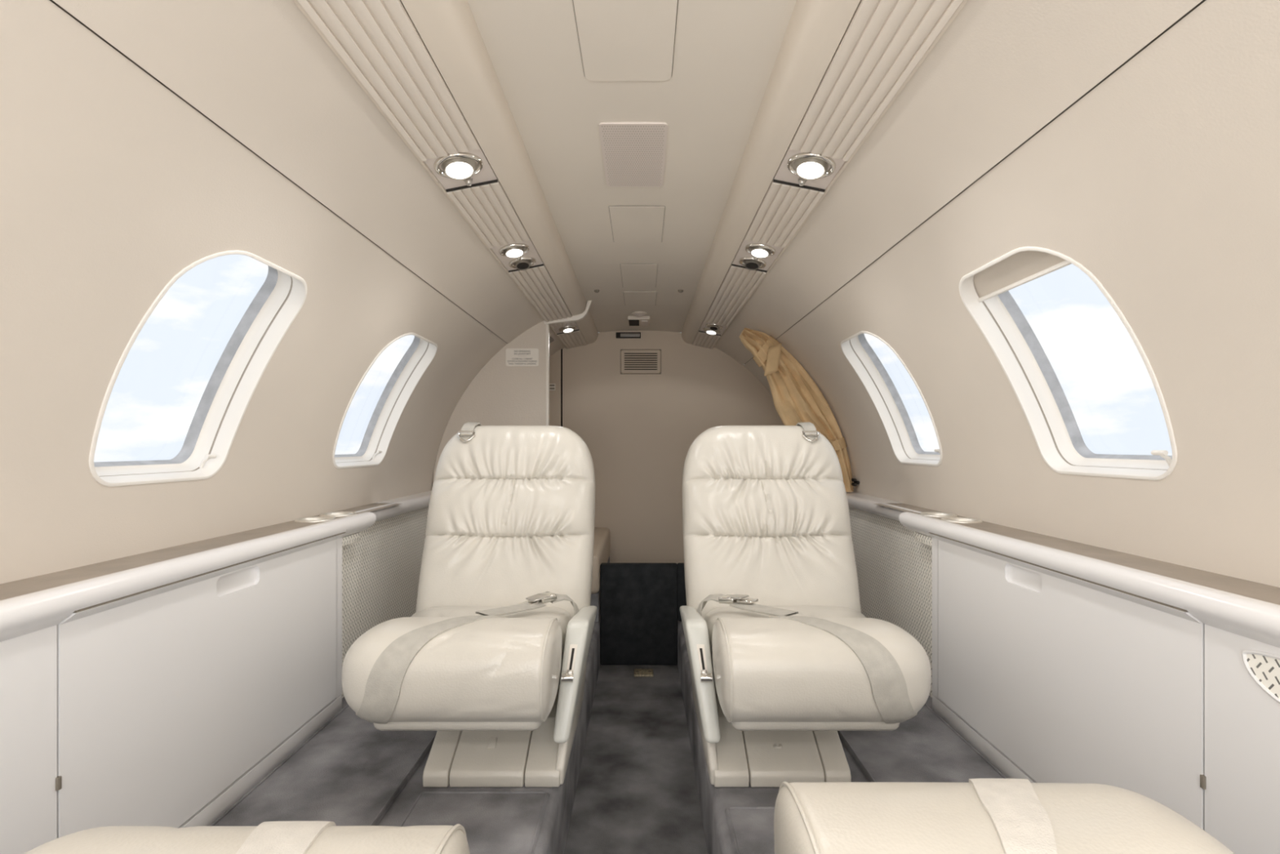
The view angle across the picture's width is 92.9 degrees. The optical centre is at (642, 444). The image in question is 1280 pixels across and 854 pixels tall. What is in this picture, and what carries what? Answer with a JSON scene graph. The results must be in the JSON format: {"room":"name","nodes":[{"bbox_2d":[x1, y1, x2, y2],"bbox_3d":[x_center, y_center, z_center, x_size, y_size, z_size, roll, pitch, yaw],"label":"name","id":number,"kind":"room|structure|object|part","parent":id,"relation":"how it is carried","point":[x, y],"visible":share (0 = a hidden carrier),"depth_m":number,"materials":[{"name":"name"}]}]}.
{"room":"aircraft cabin","nodes":[
{"label":"aircraft cabin","id":0,"kind":"room"},
{"bbox_2d":[0,0,564,697],"bbox_3d":[-0.535,0.146,0.910,0.443,1.220,3.720,0,0,0],"label":"wall","id":1,"kind":"structure","parent":0,"point":[142,141],"depth_m":0.77,"materials":[{"name":"beige plastic"}]},
{"bbox_2d":[88,250,306,486],"bbox_3d":[-0.685,-0.126,0.936,0.233,0.368,0.287,0,0,0],"label":"window","id":2,"kind":"structure","parent":1,"relation":"in","point":[224,401],"depth_m":1.06,"materials":[{"name":"white plastic"}]},
{"bbox_3d":[-0.746,0.028,1.038,0.023,0.024,0.020,0,0,0],"label":"shade handle","id":3,"kind":"part","parent":2,"relation":"part of","materials":[{"name":"white plastic"}]},
{"bbox_2d":[0,490,431,641],"bbox_3d":[-0.702,0.195,0.605,0.112,0.070,3.110,0,0,0],"label":"ledge","id":4,"kind":"object","parent":1,"relation":"attached to","point":[35,603],"visible":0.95,"depth_m":0.85,"materials":[{"name":"white plastic"}]},
{"bbox_3d":[-0.718,0.183,1.800,0.078,0.040,0.720,0,0,0],"label":"thin rail","id":5,"kind":"part","parent":4,"relation":"part of","materials":[{"name":"white plastic"}]},
{"bbox_3d":[-0.402,-0.413,0.910,0.176,0.102,3.720,0,0,0],"label":"panel","id":6,"kind":"part","parent":1,"relation":"part of","materials":[{"name":"beige plastic"}]},
{"bbox_2d":[332,332,437,468],"bbox_3d":[-0.685,-0.126,1.585,0.233,0.368,0.321,0,0,0],"label":"window","id":7,"kind":"structure","parent":1,"relation":"in","point":[402,382],"depth_m":1.73,"materials":[{"name":"white plastic"}]},
{"bbox_3d":[-0.746,0.028,1.704,0.023,0.024,0.020,0,0,0],"label":"shade handle","id":8,"kind":"part","parent":7,"relation":"part of","materials":[{"name":"white plastic"}]},
{"bbox_3d":[-0.725,0.407,1.739,0.035,0.417,0.878,0,0,0],"label":"fabric panel","id":9,"kind":"part","parent":1,"relation":"part of","materials":[{"name":"fabric"}]},
{"bbox_2d":[296,0,479,161],"bbox_3d":[-0.296,-0.450,0.369,0.091,0.027,1.138,0,0,0],"label":"panel","id":10,"kind":"object","parent":1,"relation":"attached to","point":[379,41],"visible":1,"depth_m":0.72,"materials":[{"name":"beige plastic"}]},
{"bbox_2d":[292,0,598,348],"bbox_3d":[-0.276,-0.485,0.910,0.147,0.090,3.720,0,0,0],"label":"trim","id":11,"kind":"structure","parent":1,"relation":"attached to","point":[449,30],"depth_m":0.89,"materials":[{"name":"beige plastic"}]},
{"bbox_2d":[423,145,497,192],"bbox_3d":[-0.296,-0.450,0.998,0.091,0.033,0.117,0,0,0],"label":"panel","id":12,"kind":"object","parent":1,"relation":"attached to","point":[461,171],"visible":0.98,"depth_m":0.98,"materials":[{"name":"beige"}]},
{"bbox_2d":[446,177,529,248],"bbox_3d":[-0.296,-0.450,1.204,0.091,0.027,0.296,0,0,0],"label":"panel","id":13,"kind":"object","parent":1,"relation":"attached to","point":[488,209],"visible":1,"depth_m":1.17,"materials":[{"name":"beige plastic"}]},
{"bbox_3d":[-0.336,-0.439,1.204,0.009,0.006,0.292,0,0,0],"label":"edge rail","id":14,"kind":"part","parent":13,"relation":"part of","materials":[{"name":"beige plastic"}]},
{"bbox_2d":[491,238,543,272],"bbox_3d":[-0.296,-0.450,1.451,0.091,0.033,0.195,0,0,0],"label":"panel","id":15,"kind":"object","parent":1,"relation":"attached to","point":[522,255],"visible":0.98,"depth_m":1.45,"materials":[{"name":"beige"}]},
{"bbox_2d":[508,263,572,322],"bbox_3d":[-0.296,-0.450,1.856,0.091,0.027,0.616,0,0,0],"label":"panel","id":16,"kind":"object","parent":1,"relation":"attached to","point":[537,284],"visible":0.94,"depth_m":1.78,"materials":[{"name":"beige plastic"}]},
{"bbox_3d":[-0.336,-0.439,1.856,0.009,0.006,0.612,0,0,0],"label":"edge rail","id":17,"kind":"part","parent":16,"relation":"part of","materials":[{"name":"beige plastic"}]},
{"bbox_2d":[549,333,556,343],"bbox_3d":[-0.385,-0.426,2.480,0.053,0.032,0.120,0,0,0],"label":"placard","id":18,"kind":"object","parent":1,"relation":"attached to","point":[552,338],"visible":0.43,"depth_m":2.49,"materials":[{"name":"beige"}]},
{"bbox_2d":[549,321,575,328],"bbox_3d":[-0.296,-0.450,2.241,0.091,0.027,0.098,0,0,0],"label":"panel","id":19,"kind":"object","parent":1,"relation":"attached to","point":[560,325],"visible":0.54,"depth_m":2.26,"materials":[{"name":"beige plastic"}]},
{"bbox_2d":[553,322,579,334],"bbox_3d":[-0.296,-0.451,2.356,0.091,0.031,0.129,0,0,0],"label":"panel","id":20,"kind":"object","parent":1,"relation":"attached to","point":[566,329],"visible":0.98,"depth_m":2.34,"materials":[{"name":"beige"}]},
{"bbox_2d":[556,328,586,348],"bbox_3d":[-0.296,-0.450,2.594,0.091,0.027,0.348,0,0,0],"label":"panel","id":21,"kind":"object","parent":1,"relation":"attached to","point":[573,339],"visible":0.95,"depth_m":2.57,"materials":[{"name":"beige plastic"}]},
{"bbox_3d":[-0.336,-0.439,2.594,0.009,0.006,0.344,0,0,0],"label":"edge rail","id":22,"kind":"part","parent":21,"relation":"part of","materials":[{"name":"beige plastic"}]},
{"bbox_2d":[432,320,549,484],"bbox_3d":[-0.545,0.082,2.180,0.421,1.068,0.018,0,0,0],"label":"wall","id":23,"kind":"structure","parent":0,"point":[500,393],"depth_m":2.17,"materials":[{"name":"plastic"}]},
{"bbox_2d":[506,348,538,366],"bbox_3d":[-0.429,-0.313,2.171,0.118,0.063,0.003,0,0,0],"label":"placard","id":24,"kind":"object","parent":23,"relation":"attached to","point":[514,357],"visible":1,"depth_m":2.17,"materials":[{"name":"beige plastic"}]},
{"bbox_3d":[-0.340,0.084,2.180,0.010,1.064,0.018,0,0,0],"label":"edge trim","id":25,"kind":"part","parent":23,"relation":"part of","materials":[{"name":"beige"}]},
{"bbox_2d":[543,300,592,324],"bbox_3d":[-0.266,-0.472,2.177,0.171,0.084,0.026,0,0,0],"label":"trim","id":26,"kind":"structure","parent":23,"relation":"attached to","point":[578,317],"depth_m":2.16,"materials":[{"name":"beige plastic"}]},
{"bbox_2d":[466,0,796,332],"bbox_3d":[-0.012,-0.516,0.910,0.460,0.018,3.720,0,0,0],"label":"ceiling","id":27,"kind":"structure","parent":0,"point":[703,69],"depth_m":0.94,"materials":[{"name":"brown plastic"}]},
{"bbox_3d":[-0.020,-0.522,0.659,0.122,0.006,0.418,0,0,0],"label":"access panel","id":28,"kind":"part","parent":27,"relation":"part of","materials":[{"name":"beige plastic"}]},
{"bbox_2d":[598,122,667,186],"bbox_3d":[-0.015,-0.521,1.103,0.113,0.005,0.239,0,0,0],"label":"ceiling vent","id":29,"kind":"object","parent":27,"relation":"in","point":[633,153],"visible":1,"depth_m":1.08,"materials":[{"name":"beige plastic"}]},
{"bbox_3d":[-0.012,-0.522,1.444,0.122,0.005,0.236,0,0,0],"label":"access panel","id":30,"kind":"part","parent":27,"relation":"part of","materials":[{"name":"beige plastic"}]},
{"bbox_2d":[627,315,649,325],"bbox_3d":[-0.015,-0.514,2.530,0.090,0.020,0.140,0,0,0],"label":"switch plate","id":31,"kind":"object","parent":27,"relation":"attached to","point":[632,320],"visible":1,"depth_m":2.48,"materials":[{"name":"beige plastic"}]},
{"bbox_2d":[640,320,648,325],"bbox_3d":[0.008,-0.506,2.525,0.028,0.005,0.090,0,0,0],"label":"switch","id":32,"kind":"object","parent":31,"relation":"attached to","point":[642,322],"depth_m":2.52,"materials":[{"name":"beige"}]},
{"bbox_3d":[-0.010,-0.522,1.880,0.107,0.005,0.260,0,0,0],"label":"access panel","id":33,"kind":"part","parent":27,"relation":"part of","materials":[{"name":"beige plastic"}]},
{"bbox_2d":[631,311,647,316],"bbox_3d":[-0.013,-0.516,2.410,0.064,0.013,0.064,0,0,0],"label":"recessed light","id":34,"kind":"object","parent":27,"relation":"in","point":[635,313],"visible":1,"depth_m":2.39,"materials":[{"name":"beige"}]},
{"bbox_3d":[-0.008,-0.522,2.170,0.112,0.006,0.210,0,0,0],"label":"access panel","id":35,"kind":"part","parent":27,"relation":"part of","materials":[{"name":"beige plastic"}]},
{"bbox_2d":[342,617,932,853],"bbox_3d":[-0.012,0.669,0.910,1.520,0.147,3.720,0,0,0],"label":"floor","id":36,"kind":"structure","parent":0,"point":[637,780],"depth_m":1.29,"materials":[{"name":"grey carpet"}]},
{"bbox_2d":[0,532,345,853],"bbox_3d":[-0.678,0.393,0.205,0.054,0.405,2.311,0,0,0],"label":"panel","id":37,"kind":"object","parent":36,"relation":"on","point":[142,708],"visible":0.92,"depth_m":0.85,"materials":[{"name":"white paint"}]},
{"bbox_3d":[-0.676,0.226,1.012,0.010,0.033,0.108,0,0,0],"label":"finger pull","id":38,"kind":"part","parent":37,"relation":"part of","materials":[{"name":"white paint"}]},
{"bbox_2d":[178,694,342,827],"bbox_3d":[-0.682,0.574,0.205,0.020,0.045,2.311,0,0,0],"label":"baseboard","id":39,"kind":"structure","parent":37,"relation":"attached to","point":[221,803],"depth_m":1.07,"materials":[{"name":"white paint"}]},
{"bbox_2d":[23,820,470,853],"bbox_3d":[-0.319,0.397,0.052,0.457,0.396,0.969,0,0,0],"label":"seat","id":40,"kind":"object","parent":36,"relation":"on","point":[281,837],"visible":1,"depth_m":0.46,"materials":[{"name":"beige leather"}]},
{"bbox_2d":[208,703,437,826],"bbox_3d":[-0.540,0.591,0.750,0.254,0.014,2.701,0,0,0],"label":"carpet strip","id":41,"kind":"object","parent":36,"relation":"on","point":[350,771],"visible":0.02,"depth_m":1.07,"materials":[{"name":"grey carpet"}]},
{"bbox_2d":[342,422,597,786],"bbox_3d":[-0.319,0.267,1.310,0.452,0.656,0.778,0,0,0],"label":"seat","id":42,"kind":"object","parent":36,"relation":"on","point":[491,656],"visible":1,"depth_m":1.12,"materials":[{"name":"beige leather"}]},
{"bbox_3d":[-0.360,0.550,1.236,0.044,0.091,0.361,0,0,0],"label":"panel","id":43,"kind":"part","parent":42,"relation":"part of","materials":[{"name":"beige plastic"}]},
{"bbox_3d":[-0.272,0.550,1.236,0.129,0.091,0.361,0,0,0],"label":"panel","id":44,"kind":"part","parent":42,"relation":"part of","materials":[{"name":"beige plastic"}]},
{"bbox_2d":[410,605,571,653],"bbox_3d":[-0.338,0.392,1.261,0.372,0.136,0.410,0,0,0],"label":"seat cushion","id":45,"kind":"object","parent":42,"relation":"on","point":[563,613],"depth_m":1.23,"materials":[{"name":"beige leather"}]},
{"bbox_3d":[-0.331,0.225,1.515,0.420,0.553,0.311,0,0,0],"label":"backrest","id":46,"kind":"part","parent":42,"relation":"part of","materials":[{"name":"beige leather"}]},
{"bbox_3d":[-0.174,0.550,1.236,0.061,0.091,0.361,0,0,0],"label":"panel","id":47,"kind":"part","parent":42,"relation":"part of","materials":[{"name":"beige plastic"}]},
{"bbox_3d":[-0.131,0.407,1.064,0.020,0.016,0.016,0,0,0],"label":"lever","id":48,"kind":"part","parent":42,"relation":"part of","materials":[{"name":"silver metal"}]},
{"bbox_3d":[-0.139,0.510,1.243,0.030,0.167,0.366,0,0,0],"label":"panel","id":49,"kind":"part","parent":42,"relation":"part of","materials":[{"name":"beige plastic"}]},
{"bbox_3d":[-0.126,0.417,1.254,0.054,0.182,0.441,0,0,0],"label":"arm","id":50,"kind":"part","parent":42,"relation":"part of","materials":[{"name":"beige leather"}]},
{"bbox_2d":[399,791,549,853],"bbox_3d":[-0.268,0.593,0.768,0.221,0.010,0.537,0,0,0],"label":"mat","id":51,"kind":"object","parent":36,"relation":"on","point":[494,822],"visible":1,"depth_m":0.97,"materials":[{"name":"grey carpet"}]},
{"bbox_2d":[590,527,609,622],"bbox_3d":[-0.237,0.482,2.385,0.186,0.225,0.710,0,0,0],"label":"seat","id":52,"kind":"object","parent":36,"relation":"on","point":[602,535],"visible":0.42,"depth_m":2.10,"materials":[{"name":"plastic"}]},
{"bbox_2d":[591,527,609,593],"bbox_3d":[-0.237,0.435,2.385,0.186,0.131,0.710,0,0,0],"label":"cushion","id":53,"kind":"object","parent":52,"relation":"on","point":[602,535],"depth_m":2.23,"materials":[{"name":"leather"}]},
{"bbox_2d":[600,562,686,664],"bbox_3d":[0.123,0.572,2.061,0.530,0.341,0.028,0,0,0],"label":"panel","id":54,"kind":"object","parent":36,"relation":"on","point":[641,602],"visible":0.75,"depth_m":2.05,"materials":[{"name":"black fabric"}]},
{"bbox_3d":[0.253,0.498,2.062,0.270,0.194,0.025,0,0,0],"label":"panel","id":55,"kind":"part","parent":54,"relation":"part of","materials":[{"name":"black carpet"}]},
{"bbox_2d":[634,668,653,676],"bbox_3d":[0.004,0.740,1.978,0.062,0.009,0.055,0,0,0],"label":"floor plate","id":56,"kind":"object","parent":36,"relation":"on","point":[637,672],"visible":1,"depth_m":1.97,"materials":[{"name":"brown metal"}]},
{"bbox_2d":[724,806,774,853],"bbox_3d":[0.245,0.593,0.746,0.223,0.010,0.493,0,0,0],"label":"mat","id":57,"kind":"object","parent":36,"relation":"on","point":[751,828],"visible":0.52,"depth_m":0.93,"materials":[{"name":"grey carpet"}]},
{"bbox_2d":[680,422,931,786],"bbox_3d":[0.300,0.267,1.310,0.452,0.656,0.778,0,0,0],"label":"seat","id":58,"kind":"object","parent":36,"relation":"on","point":[784,655],"visible":1,"depth_m":1.12,"materials":[{"name":"beige leather"}]},
{"bbox_3d":[0.107,0.417,1.254,0.054,0.182,0.441,0,0,0],"label":"arm","id":59,"kind":"part","parent":58,"relation":"part of","materials":[{"name":"beige plastic"}]},
{"bbox_3d":[0.120,0.510,1.243,0.030,0.167,0.366,0,0,0],"label":"panel","id":60,"kind":"part","parent":58,"relation":"part of","materials":[{"name":"beige leather"}]},
{"bbox_3d":[0.112,0.407,1.064,0.020,0.016,0.016,0,0,0],"label":"lever","id":61,"kind":"part","parent":58,"relation":"part of","materials":[{"name":"silver metal"}]},
{"bbox_3d":[0.155,0.550,1.236,0.061,0.091,0.361,0,0,0],"label":"panel","id":62,"kind":"part","parent":58,"relation":"part of","materials":[{"name":"beige plastic"}]},
{"bbox_3d":[0.312,0.225,1.515,0.420,0.553,0.310,0,0,0],"label":"backrest","id":63,"kind":"part","parent":58,"relation":"part of","materials":[{"name":"beige leather"}]},
{"bbox_3d":[0.253,0.550,1.236,0.129,0.091,0.361,0,0,0],"label":"panel","id":64,"kind":"part","parent":58,"relation":"part of","materials":[{"name":"beige plastic"}]},
{"bbox_2d":[704,605,865,651],"bbox_3d":[0.319,0.392,1.261,0.372,0.136,0.410,0,0,0],"label":"seat cushion","id":65,"kind":"object","parent":58,"relation":"on","point":[711,612],"depth_m":1.24,"materials":[{"name":"beige leather"}]},
{"bbox_3d":[0.341,0.550,1.236,0.044,0.091,0.361,0,0,0],"label":"panel","id":66,"kind":"part","parent":58,"relation":"part of","materials":[{"name":"beige leather"}]},
{"bbox_2d":[837,702,1007,782],"bbox_3d":[0.521,0.591,0.720,0.244,0.014,2.641,0,0,0],"label":"carpet strip","id":67,"kind":"object","parent":36,"relation":"on","point":[923,747],"visible":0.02,"depth_m":1.15,"materials":[{"name":"grey carpet"}]},
{"bbox_2d":[773,777,1235,853],"bbox_3d":[0.299,0.397,0.114,0.457,0.396,0.969,0,0,0],"label":"seat","id":68,"kind":"object","parent":36,"relation":"on","point":[978,815],"visible":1,"depth_m":0.48,"materials":[{"name":"beige leather"}]},
{"bbox_2d":[928,532,1279,853],"bbox_3d":[0.654,0.393,0.205,0.054,0.405,2.311,0,0,0],"label":"panel","id":69,"kind":"object","parent":36,"relation":"on","point":[1072,678],"visible":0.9,"depth_m":0.85,"materials":[{"name":"white paint"}]},
{"bbox_2d":[932,694,1037,782],"bbox_3d":[0.658,0.574,0.205,0.020,0.045,2.311,0,0,0],"label":"baseboard","id":70,"kind":"structure","parent":69,"relation":"attached to","point":[989,752],"depth_m":1.17,"materials":[{"name":"white paint"}]},
{"bbox_3d":[0.652,0.226,1.035,0.010,0.033,0.100,0,0,0],"label":"finger pull","id":71,"kind":"part","parent":69,"relation":"part of","materials":[{"name":"white paint"}]},
{"bbox_2d":[1241,649,1279,702],"bbox_3d":[0.648,0.240,0.575,0.006,0.056,0.160,0,0,0],"label":"vent","id":72,"kind":"object","parent":69,"relation":"attached to","point":[1264,668],"visible":1,"depth_m":0.63,"materials":[{"name":"white paint"}]},
{"bbox_2d":[549,330,784,564],"bbox_3d":[-0.012,0.111,2.785,1.488,1.291,0.030,0,0,0],"label":"wall","id":73,"kind":"structure","parent":0,"point":[638,431],"depth_m":2.77,"materials":[{"name":"plastic"}]},
{"bbox_2d":[549,383,555,390],"bbox_3d":[-0.412,-0.264,2.769,0.032,0.032,0.006,0,0,0],"label":"placard","id":74,"kind":"object","parent":73,"relation":"attached to","point":[552,386],"visible":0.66,"depth_m":2.77,"materials":[{"name":"beige"}]},
{"bbox_3d":[-0.564,0.157,2.780,0.384,1.199,0.020,0,0,0],"label":"panel","id":75,"kind":"part","parent":73,"relation":"part of","materials":[{"name":"plastic"}]},
{"bbox_2d":[616,332,640,337],"bbox_3d":[-0.064,-0.499,2.767,0.113,0.026,0.010,0,0,0],"label":"emergency light","id":76,"kind":"object","parent":73,"relation":"attached to","point":[619,335],"visible":1,"depth_m":2.76,"materials":[{"name":"black"}]},
{"bbox_2d":[620,349,661,373],"bbox_3d":[-0.007,-0.379,2.766,0.186,0.113,0.010,0,0,0],"label":"air vent","id":77,"kind":"object","parent":73,"relation":"in","point":[632,361],"visible":1,"depth_m":2.76,"materials":[{"name":"plastic"}]},
{"bbox_2d":[714,0,1279,697],"bbox_3d":[0.511,0.146,0.910,0.443,1.220,3.720,0,0,0],"label":"wall","id":78,"kind":"structure","parent":0,"point":[1136,143],"depth_m":0.76,"materials":[{"name":"beige plastic"}]},
{"bbox_2d":[692,330,720,349],"bbox_3d":[0.272,-0.450,2.609,0.091,0.027,0.318,0,0,0],"label":"panel","id":79,"kind":"object","parent":78,"relation":"attached to","point":[703,340],"visible":0.91,"depth_m":2.59,"materials":[{"name":"beige plastic"}]},
{"bbox_3d":[0.312,-0.439,2.609,0.009,0.006,0.314,0,0,0],"label":"edge rail","id":80,"kind":"part","parent":79,"relation":"part of","materials":[{"name":"beige plastic"}]},
{"bbox_2d":[698,320,726,336],"bbox_3d":[0.272,-0.450,2.351,0.091,0.033,0.199,0,0,0],"label":"panel","id":81,"kind":"object","parent":78,"relation":"attached to","point":[705,327],"visible":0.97,"depth_m":2.35,"materials":[{"name":"beige"}]},
{"bbox_2d":[703,262,766,326],"bbox_3d":[0.272,-0.450,1.899,0.091,0.027,0.702,0,0,0],"label":"panel","id":82,"kind":"object","parent":78,"relation":"attached to","point":[739,283],"visible":0.94,"depth_m":1.80,"materials":[{"name":"beige plastic"}]},
{"bbox_3d":[0.312,-0.439,1.899,0.009,0.006,0.698,0,0,0],"label":"edge rail","id":83,"kind":"part","parent":82,"relation":"part of","materials":[{"name":"beige plastic"}]},
{"bbox_2d":[731,237,782,272],"bbox_3d":[0.272,-0.450,1.451,0.091,0.033,0.195,0,0,0],"label":"panel","id":84,"kind":"object","parent":78,"relation":"attached to","point":[750,255],"visible":0.97,"depth_m":1.45,"materials":[{"name":"beige"}]},
{"bbox_2d":[744,177,824,248],"bbox_3d":[0.272,-0.450,1.204,0.091,0.027,0.296,0,0,0],"label":"panel","id":85,"kind":"object","parent":78,"relation":"attached to","point":[783,209],"visible":1,"depth_m":1.17,"materials":[{"name":"beige plastic"}]},
{"bbox_3d":[0.312,-0.439,1.204,0.009,0.006,0.292,0,0,0],"label":"edge rail","id":86,"kind":"part","parent":85,"relation":"part of","materials":[{"name":"beige plastic"}]},
{"bbox_2d":[739,327,859,492],"bbox_3d":[0.531,-0.119,2.073,0.396,0.562,0.097,0,0,0],"label":"curtain","id":87,"kind":"object","parent":78,"relation":"hanging from","point":[797,398],"visible":0.77,"depth_m":2.06,"materials":[{"name":"beige fabric"}]},
{"bbox_2d":[773,144,845,192],"bbox_3d":[0.272,-0.450,0.998,0.091,0.033,0.117,0,0,0],"label":"panel","id":88,"kind":"object","parent":78,"relation":"attached to","point":[808,171],"visible":0.98,"depth_m":0.98,"materials":[{"name":"beige"}]},
{"bbox_2d":[681,0,968,348],"bbox_3d":[0.252,-0.485,0.910,0.147,0.090,3.720,0,0,0],"label":"trim","id":89,"kind":"structure","parent":78,"relation":"attached to","point":[815,29],"depth_m":0.89,"materials":[{"name":"beige plastic"}]},
{"bbox_2d":[789,0,964,161],"bbox_3d":[0.272,-0.450,0.369,0.091,0.027,1.138,0,0,0],"label":"panel","id":90,"kind":"object","parent":78,"relation":"attached to","point":[883,42],"visible":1,"depth_m":0.72,"materials":[{"name":"beige plastic"}]},
{"bbox_3d":[0.312,-0.439,0.369,0.009,0.006,1.134,0,0,0],"label":"edge rail","id":91,"kind":"part","parent":90,"relation":"part of","materials":[{"name":"beige plastic"}]},
{"bbox_3d":[0.701,0.407,1.739,0.035,0.417,0.878,0,0,0],"label":"fabric panel","id":92,"kind":"part","parent":78,"relation":"part of","materials":[{"name":"fabric"}]},
{"bbox_2d":[840,331,942,466],"bbox_3d":[0.659,-0.130,1.570,0.234,0.365,0.299,0,0,0],"label":"window","id":93,"kind":"structure","parent":78,"relation":"in","point":[893,414],"depth_m":1.70,"materials":[{"name":"white plastic"}]},
{"bbox_3d":[0.378,-0.413,0.910,0.176,0.102,3.720,0,0,0],"label":"panel","id":94,"kind":"part","parent":78,"relation":"part of","materials":[{"name":"beige plastic"}]},
{"bbox_2d":[845,491,1279,647],"bbox_3d":[0.678,0.195,0.605,0.112,0.070,3.110,0,0,0],"label":"ledge","id":95,"kind":"object","parent":78,"relation":"attached to","point":[1249,609],"visible":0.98,"depth_m":0.82,"materials":[{"name":"white plastic"}]},
{"bbox_3d":[0.694,0.183,1.800,0.078,0.040,0.720,0,0,0],"label":"thin rail","id":96,"kind":"part","parent":95,"relation":"part of","materials":[{"name":"white plastic"}]},
{"bbox_2d":[959,246,1177,479],"bbox_3d":[0.658,-0.133,0.939,0.235,0.364,0.297,0,0,0],"label":"window","id":97,"kind":"structure","parent":78,"relation":"in","point":[984,291],"depth_m":1.06,"materials":[{"name":"white plastic"}]},
{"bbox_2d":[973,250,1065,297],"bbox_3d":[0.579,-0.278,0.941,0.036,0.043,0.270,0,0,0],"label":"shade","id":98,"kind":"object","parent":97,"relation":"attached to","point":[1021,268],"depth_m":0.95,"materials":[{"name":"beige plastic"}]},
{"bbox_3d":[0.662,-0.135,0.939,0.190,0.340,0.278,0,0,0],"label":"frame","id":99,"kind":"part","parent":97,"relation":"part of","materials":[{"name":"white plastic"}]},
{"bbox_3d":[0.719,0.019,0.836,0.024,0.023,0.020,0,0,0],"label":"shade handle","id":100,"kind":"part","parent":97,"relation":"part of","materials":[{"name":"white plastic"}]}
]}

